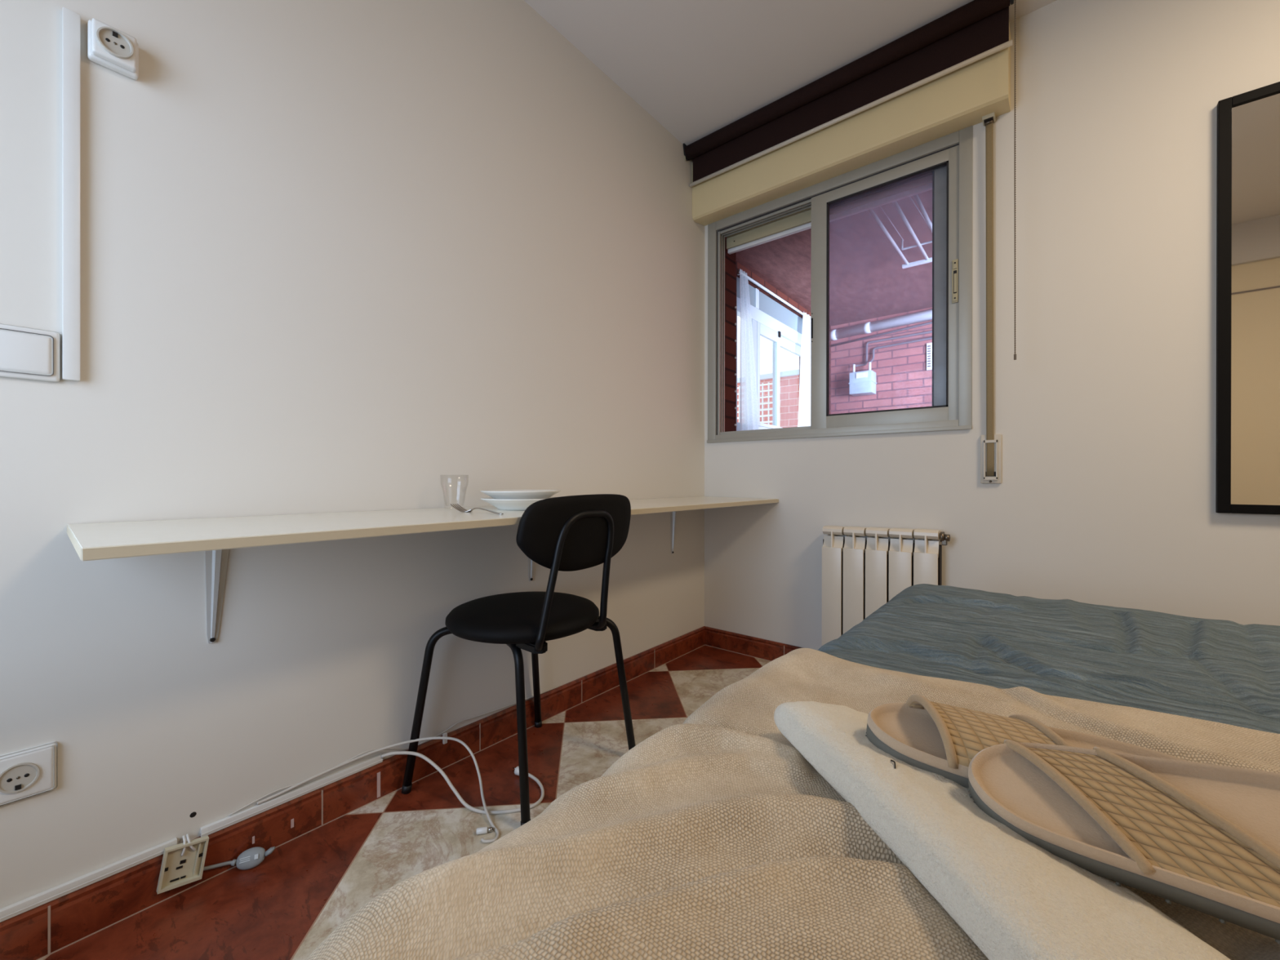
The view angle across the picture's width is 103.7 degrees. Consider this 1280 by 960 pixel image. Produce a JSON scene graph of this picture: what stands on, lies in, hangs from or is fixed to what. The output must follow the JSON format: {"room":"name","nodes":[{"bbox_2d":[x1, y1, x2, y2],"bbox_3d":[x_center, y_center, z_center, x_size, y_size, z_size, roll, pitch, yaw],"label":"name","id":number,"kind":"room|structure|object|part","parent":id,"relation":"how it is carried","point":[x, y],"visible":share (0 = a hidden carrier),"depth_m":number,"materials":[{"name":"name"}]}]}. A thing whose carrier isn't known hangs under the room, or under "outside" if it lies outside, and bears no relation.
{"room":"bedroom","nodes":[
{"label":"bedroom","id":0,"kind":"room"},
{"bbox_2d":[0,0,705,908],"bbox_3d":[-0.582,-0.363,1.590,0.120,2.552,2.940,0,0,39],"label":"wall","id":1,"kind":"structure","parent":0,"point":[336,255],"depth_m":1.22,"materials":[{"name":"paint"}]},
{"bbox_2d":[0,741,57,806],"bbox_3d":[-1.085,0.518,0.876,0.015,0.086,0.090,0,0,39],"label":"wall socket","id":2,"kind":"object","parent":1,"relation":"attached to","point":[32,771],"visible":1,"depth_m":0.88,"materials":[{"name":"white plastic"}]},
{"bbox_2d":[0,323,60,382],"bbox_3d":[-1.082,-0.223,0.880,0.012,0.091,0.087,0,0,39],"label":"light switch","id":3,"kind":"object","parent":1,"relation":"attached to","point":[25,353],"visible":1,"depth_m":0.88,"materials":[{"name":"white plastic"}]},
{"bbox_2d":[62,6,80,381],"bbox_3d":[-1.045,-0.521,0.923,0.013,0.676,0.022,0,0,39],"label":"cable trunking","id":4,"kind":"object","parent":1,"relation":"attached to","point":[71,20],"visible":1,"depth_m":0.92,"materials":[{"name":"white plastic"}]},
{"bbox_2d":[87,17,138,79],"bbox_3d":[-1.000,-0.822,0.956,0.040,0.070,0.067,0,0,39],"label":"wall socket","id":5,"kind":"object","parent":1,"relation":"attached to","point":[109,47],"visible":1,"depth_m":0.95,"materials":[{"name":"white plastic"}]},
{"bbox_2d":[156,833,208,893],"bbox_3d":[-0.942,0.786,1.035,0.023,0.095,0.080,0,0,39],"label":"junction box","id":6,"kind":"object","parent":1,"relation":"attached to","point":[182,864],"visible":1,"depth_m":1.03,"materials":[{"name":"beige plastic"}]},
{"bbox_3d":[-0.942,0.788,1.036,0.006,0.079,0.074,0,0,39],"label":"plate","id":7,"kind":"part","parent":6,"relation":"part of","materials":[{"name":"beige plastic"}]},
{"bbox_2d":[189,812,196,817],"bbox_3d":[-0.943,0.707,1.060,0.001,0.011,0.011,0,0,39],"label":"screw hole","id":8,"kind":"object","parent":1,"relation":"attached to","point":[193,814],"visible":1,"depth_m":1.06,"materials":[{"name":"black"}]},
{"bbox_2d":[0,626,705,959],"bbox_3d":[-0.526,0.806,1.558,0.012,0.094,2.720,0,0,39],"label":"baseboard","id":9,"kind":"structure","parent":1,"relation":"attached to","point":[37,933],"depth_m":1.19,"materials":[{"name":"tile"}]},
{"bbox_2d":[0,754,382,922],"bbox_3d":[-1.043,0.749,0.930,0.012,0.018,1.095,0,0,39],"label":"conduit","id":10,"kind":"object","parent":9,"relation":"on","point":[8,912],"visible":1,"depth_m":1.01,"materials":[{"name":"white plastic"}]},
{"bbox_2d":[229,686,559,815],"bbox_3d":[-0.595,0.744,1.465,0.015,0.067,0.950,0,0,39],"label":"wire","id":11,"kind":"object","parent":1,"relation":"attached to","point":[444,741],"visible":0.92,"depth_m":1.40,"materials":[{"name":"white plastic"}]},
{"bbox_2d":[66,496,778,643],"bbox_3d":[-0.203,0.216,1.637,0.407,0.269,2.184,0,0,39],"label":"desk","id":12,"kind":"object","parent":1,"relation":"attached to","point":[215,536],"visible":0.83,"depth_m":0.99,"materials":[{"name":"white laminate"}]},
{"bbox_2d":[450,503,503,514],"bbox_3d":[-0.424,0.075,1.309,0.185,0.022,0.025,0,0,31],"label":"fork","id":13,"kind":"object","parent":12,"relation":"on","point":[460,509],"visible":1,"depth_m":1.32,"materials":[{"name":"metal"}]},
{"bbox_3d":[-0.393,0.079,1.290,0.113,0.014,0.012,0,0,31],"label":"handle","id":14,"kind":"part","parent":13,"relation":"part of","materials":[{"name":"metal"}]},
{"bbox_2d":[480,497,553,510],"bbox_3d":[-0.348,0.069,1.473,0.229,0.032,0.229,0,0,39],"label":"plate","id":15,"kind":"object","parent":12,"relation":"on","point":[503,504],"visible":0.56,"depth_m":1.39,"materials":[{"name":"white ceramic"}]},
{"bbox_2d":[480,489,560,499],"bbox_3d":[-0.348,0.047,1.473,0.229,0.032,0.229,0,0,39],"label":"plate","id":16,"kind":"object","parent":15,"relation":"on","point":[495,494],"visible":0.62,"depth_m":1.40,"materials":[{"name":"white ceramic"}]},
{"bbox_2d":[40,644,770,959],"bbox_3d":[0.742,0.886,0.512,3.300,0.060,2.720,0,0,39],"label":"floor","id":17,"kind":"structure","parent":0,"point":[283,907],"depth_m":1.19,"materials":[{"name":"tile"}]},
{"bbox_2d":[203,846,275,871],"bbox_3d":[-0.875,0.834,1.097,0.130,0.036,0.029,0,0,-30],"label":"switch","id":18,"kind":"object","parent":17,"relation":"on","point":[251,858],"visible":1,"depth_m":1.10,"materials":[{"name":"plastic"}]},
{"bbox_3d":[-0.904,0.829,1.079,0.015,0.027,0.063,0,0,39],"label":"plug cord","id":19,"kind":"part","parent":18,"relation":"part of","materials":[{"name":"white plastic"}]},
{"bbox_2d":[257,736,499,843],"bbox_3d":[-0.612,0.780,1.275,0.538,0.144,0.235,0,0,-4],"label":"cable","id":20,"kind":"object","parent":17,"relation":"on","point":[482,830],"visible":0.99,"depth_m":1.27,"materials":[{"name":"white plastic"}]},
{"bbox_2d":[381,751,544,814],"bbox_3d":[-0.468,0.793,1.331,0.416,0.119,0.183,0,0,-19],"label":"power cable","id":21,"kind":"object","parent":17,"relation":"on","point":[434,765],"visible":0.92,"depth_m":1.34,"materials":[{"name":"white plastic"}]},
{"bbox_2d":[401,493,635,826],"bbox_3d":[-0.316,0.446,1.445,0.456,0.817,0.547,0,0,39],"label":"desk chair","id":22,"kind":"object","parent":17,"relation":"on","point":[571,533],"visible":0.98,"depth_m":1.31,"materials":[{"name":"black upholstery"},{"name":"black painted metal"}]},
{"bbox_3d":[-0.561,0.629,1.404,0.188,0.440,0.032,0,0,-18],"label":"leg","id":23,"kind":"part","parent":22,"relation":"part of","materials":[{"name":"black metal"}]},
{"bbox_3d":[-0.318,0.635,1.296,0.028,0.429,0.184,0,0,-32],"label":"leg","id":24,"kind":"part","parent":22,"relation":"part of","materials":[{"name":"black metal"}]},
{"bbox_3d":[-0.332,0.384,1.446,0.428,0.056,0.428,0,0,39],"label":"seat","id":25,"kind":"part","parent":22,"relation":"part of","materials":[{"name":"black fabric"}]},
{"bbox_3d":[-0.355,0.629,1.663,0.029,0.440,0.177,0,0,0],"label":"leg","id":26,"kind":"part","parent":22,"relation":"part of","materials":[{"name":"black metal"}]},
{"bbox_3d":[-0.154,0.139,1.332,0.055,0.201,0.399,0,0,39],"label":"backrest","id":27,"kind":"part","parent":22,"relation":"part of","materials":[{"name":"black fabric"}]},
{"bbox_3d":[-0.183,0.255,1.340,0.119,0.353,0.260,0,0,39],"label":"frame","id":28,"kind":"part","parent":22,"relation":"part of","materials":[{"name":"black metal"}]},
{"bbox_3d":[-0.093,0.629,1.522,0.173,0.440,0.036,0,0,-8],"label":"leg","id":29,"kind":"part","parent":22,"relation":"part of","materials":[{"name":"black metal"}]},
{"bbox_2d":[724,236,737,431],"bbox_3d":[1.484,-0.375,1.880,3.900,2.580,0.135,0,0,39],"label":"wall","id":30,"kind":"structure","parent":0,"point":[730,259],"depth_m":2.71,"materials":[{"name":"brick"}]},
{"bbox_2d":[735,261,831,431],"bbox_3d":[1.008,-0.378,4.258,0.120,2.580,3.200,0,0,39],"label":"wall","id":31,"kind":"structure","parent":0,"point":[749,273],"depth_m":4.35,"materials":[{"name":"brick"}]},
{"bbox_2d":[736,276,802,431],"bbox_3d":[1.187,-0.813,4.448,0.074,1.530,1.520,0,0,39],"label":"window","id":32,"kind":"structure","parent":31,"relation":"in","point":[771,320],"depth_m":4.37,"materials":[{"name":"metal"}]},
{"bbox_3d":[1.101,-0.878,4.322,0.024,0.858,0.444,0,0,39],"label":"sliding sash","id":33,"kind":"part","parent":32,"relation":"part of","materials":[{"name":"metal"}]},
{"bbox_3d":[1.183,-1.497,4.452,0.040,0.162,1.520,0,0,39],"label":"shutter panel","id":34,"kind":"part","parent":32,"relation":"part of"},
{"bbox_3d":[1.410,-0.878,4.737,0.024,0.858,0.689,0,0,39],"label":"sliding sash","id":35,"kind":"part","parent":32,"relation":"part of","materials":[{"name":"metal"}]},
{"bbox_2d":[737,268,810,319],"bbox_3d":[1.227,-1.588,4.402,0.031,0.040,1.500,0,0,39],"label":"curtain rod","id":36,"kind":"object","parent":31,"relation":"attached to","point":[739,271],"visible":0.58,"depth_m":4.22,"materials":[{"name":"white plastic"}]},
{"bbox_2d":[739,269,759,431],"bbox_3d":[0.869,-0.853,3.958,0.031,1.510,0.360,0,0,39],"label":"curtain","id":37,"kind":"object","parent":36,"relation":"hanging from","point":[748,413],"visible":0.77,"depth_m":3.91,"materials":[{"name":"white fabric"}]},
{"bbox_2d":[797,311,810,426],"bbox_3d":[1.576,-0.853,4.814,0.035,1.510,0.420,0,0,39],"label":"curtain","id":38,"kind":"object","parent":36,"relation":"hanging from","point":[804,406],"visible":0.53,"depth_m":4.84,"materials":[{"name":"white fabric"}]},
{"bbox_2d":[524,0,1057,326],"bbox_3d":[1.604,-1.700,1.927,4.020,0.128,6.240,0,0,39],"label":"ceiling","id":39,"kind":"structure","parent":0,"point":[698,68],"depth_m":1.99,"materials":[{"name":"paint"}]},
{"bbox_2d":[829,308,932,341],"bbox_3d":[3.490,-1.607,4.209,3.773,0.234,0.110,0,0,39],"label":"drain pipe","id":40,"kind":"object","parent":39,"relation":"attached to","point":[926,315],"visible":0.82,"depth_m":5.04,"materials":[{"name":"white plastic"}]},
{"bbox_2d":[868,194,932,268],"bbox_3d":[1.905,-1.545,3.283,0.452,0.202,1.566,0,0,39],"label":"drying rack","id":41,"kind":"object","parent":39,"relation":"hanging from","point":[926,260],"visible":0.48,"depth_m":3.13,"materials":[{"name":"white metal"}]},
{"bbox_3d":[1.532,-1.586,3.075,0.004,0.044,0.760,0,0,39],"label":"pull cord","id":42,"kind":"part","parent":41,"relation":"part of","materials":[{"name":"white plastic"}]},
{"bbox_3d":[1.943,-1.526,3.251,0.004,0.164,1.572,0,0,45],"label":"pull cord","id":43,"kind":"part","parent":41,"relation":"part of","materials":[{"name":"white plastic"}]},
{"bbox_2d":[831,306,932,413],"bbox_3d":[3.508,-0.374,4.336,3.900,2.580,0.100,0,0,39],"label":"wall","id":44,"kind":"structure","parent":0,"point":[903,380],"depth_m":5.11,"materials":[{"name":"brick"}]},
{"bbox_2d":[848,361,876,396],"bbox_3d":[2.284,-1.037,5.153,0.230,0.320,0.180,0,0,39],"label":"gas meter","id":45,"kind":"object","parent":44,"relation":"attached to","point":[864,383],"visible":1,"depth_m":5.09,"materials":[{"name":"white plastic"}]},
{"bbox_2d":[830,321,932,366],"bbox_3d":[3.491,-1.389,4.210,3.771,0.432,0.097,0,0,39],"label":"gas pipe","id":46,"kind":"object","parent":44,"relation":"attached to","point":[929,322],"visible":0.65,"depth_m":5.06,"materials":[{"name":"grey metal"}]},
{"bbox_2d":[926,342,932,370],"bbox_3d":[2.801,-1.191,4.839,0.069,0.260,0.023,0,0,39],"label":"air vent","id":47,"kind":"object","parent":44,"relation":"in","point":[929,345],"visible":0.78,"depth_m":4.84,"materials":[{"name":"white plastic"}]},
{"bbox_2d":[704,0,1279,650],"bbox_3d":[1.641,-0.360,1.599,3.300,2.552,0.100,0,0,39],"label":"wall","id":48,"kind":"structure","parent":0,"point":[1104,412],"depth_m":1.68,"materials":[{"name":"paint"}]},
{"bbox_2d":[705,626,804,661],"bbox_3d":[1.608,0.809,1.554,3.289,0.094,0.012,0,0,39],"label":"baseboard","id":49,"kind":"structure","parent":48,"relation":"attached to","point":[757,647],"depth_m":2.44,"materials":[{"name":"tile"}]},
{"bbox_2d":[726,174,932,253],"bbox_3d":[0.866,-1.257,2.309,1.046,0.131,0.038,0,0,39],"label":"roller shutter","id":50,"kind":"object","parent":48,"relation":"attached to","point":[800,221],"visible":0.4,"depth_m":2.37,"materials":[{"name":"white plastic"}]},
{"bbox_2d":[706,125,973,443],"bbox_3d":[0.818,-0.757,2.260,1.146,1.134,0.096,0,0,39],"label":"window","id":51,"kind":"structure","parent":48,"relation":"attached to","point":[948,158],"depth_m":2.04,"materials":[{"name":"metal"}]},
{"bbox_3d":[0.995,-0.746,2.087,0.568,1.044,0.024,0,0,39],"label":"sliding sash","id":52,"kind":"part","parent":51,"relation":"part of","materials":[{"name":"metal"}]},
{"bbox_3d":[0.995,-0.746,2.127,0.540,1.044,0.022,0,0,39],"label":"sliding sash","id":53,"kind":"part","parent":51,"relation":"part of","materials":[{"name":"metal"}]},
{"bbox_2d":[683,0,1016,359],"bbox_3d":[0.737,-1.017,2.069,1.306,1.242,0.085,0,0,39],"label":"roller blind","id":54,"kind":"object","parent":48,"relation":"attached to","point":[976,30],"visible":1,"depth_m":1.96,"materials":[{"name":"fabric"}]},
{"bbox_3d":[1.232,-1.001,1.648,0.008,1.212,0.008,0,0,39],"label":"bead chain","id":55,"kind":"part","parent":54,"relation":"part of","materials":[{"name":"grey metal"}]},
{"bbox_2d":[692,22,1010,226],"bbox_3d":[0.792,-1.436,2.154,1.278,0.300,0.122,0,0,39],"label":"box","id":56,"kind":"object","parent":48,"relation":"attached to","point":[979,91],"visible":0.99,"depth_m":2.00,"materials":[{"name":"beige plastic"}]},
{"bbox_2d":[985,120,994,475],"bbox_3d":[1.266,-0.655,1.817,0.026,1.280,0.014,0,0,39],"label":"strap","id":57,"kind":"object","parent":56,"relation":"hanging from","point":[989,127],"visible":1,"depth_m":1.82,"materials":[{"name":"beige fabric"}]},
{"bbox_2d":[822,525,950,645],"bbox_3d":[0.976,0.462,2.017,0.463,0.545,0.100,0,0,39],"label":"radiator","id":58,"kind":"object","parent":48,"relation":"attached to","point":[861,573],"visible":0.6,"depth_m":2.01,"materials":[{"name":"metal"}]},
{"bbox_2d":[980,434,1001,483],"bbox_3d":[1.275,-0.076,1.824,0.063,0.177,0.018,0,0,39],"label":"strap winder","id":59,"kind":"object","parent":48,"relation":"attached to","point":[997,478],"visible":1,"depth_m":1.81,"materials":[{"name":"plastic"}]},
{"bbox_2d":[1215,81,1279,515],"bbox_3d":[1.907,-0.505,1.300,0.550,1.203,0.021,0,0,39],"label":"wall mirror","id":60,"kind":"object","parent":48,"relation":"attached to","point":[1247,461],"visible":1,"depth_m":1.44,"materials":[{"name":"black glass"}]},
{"label":"outside","id":61,"kind":"structure","parent":0,"visible":0},
{"bbox_2d":[737,382,772,424],"bbox_3d":[2.432,-0.505,12.032,1.750,3.500,0.050,0,0,39],"label":"lattice screen","id":62,"kind":"object","parent":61,"point":[762,384],"visible":0.02,"depth_m":11.63,"materials":[{"name":"white plastic"}]},
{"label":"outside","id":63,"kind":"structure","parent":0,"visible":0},
{"bbox_2d":[737,368,799,427],"bbox_3d":[1.654,0.631,14.040,9.500,6.420,1.080,0,0,39],"label":"building","id":64,"kind":"structure","parent":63,"point":[788,380],"depth_m":11.95,"materials":[{"name":"brick"}]},
{"bbox_3d":[0.711,0.587,0.343,1.314,0.538,1.858,0,0,39],"label":"bed","id":65,"kind":"object","parent":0,"visible":0,"materials":[{"name":"fabric"}]},
{"bbox_2d":[817,583,1279,733],"bbox_3d":[0.711,0.628,0.343,1.406,0.687,1.950,0,0,39],"label":"blanket","id":66,"kind":"object","parent":65,"relation":"on","point":[1226,672],"visible":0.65,"depth_m":0.87,"materials":[{"name":"blue fabric"}]},
{"bbox_2d":[305,648,1279,959],"bbox_3d":[0.393,0.460,0.122,1.335,0.400,1.231,0,0,39],"label":"throw blanket","id":67,"kind":"object","parent":66,"relation":"on","point":[713,837],"visible":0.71,"depth_m":0.35,"materials":[{"name":"beige fabric"}]},
{"bbox_2d":[773,701,1230,959],"bbox_3d":[0.244,0.257,0.344,0.128,0.048,0.454,0,0,-10],"label":"rolled towel","id":68,"kind":"object","parent":67,"relation":"on","point":[1015,899],"visible":0.75,"depth_m":0.31,"materials":[{"name":"white fabric"}]},
{"bbox_2d":[967,739,1279,944],"bbox_3d":[0.372,0.223,0.313,0.280,0.064,0.112,0,0,39],"label":"slipper","id":69,"kind":"object","parent":68,"relation":"on","point":[1203,837],"visible":1,"depth_m":0.33,"materials":[{"name":"beige fabric"}]},
{"bbox_2d":[865,693,1188,788],"bbox_3d":[0.335,0.229,0.403,0.281,0.067,0.106,0,0,21],"label":"slipper","id":70,"kind":"object","parent":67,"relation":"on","point":[943,740],"visible":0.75,"depth_m":0.42,"materials":[{"name":"beige fabric"}]}
]}

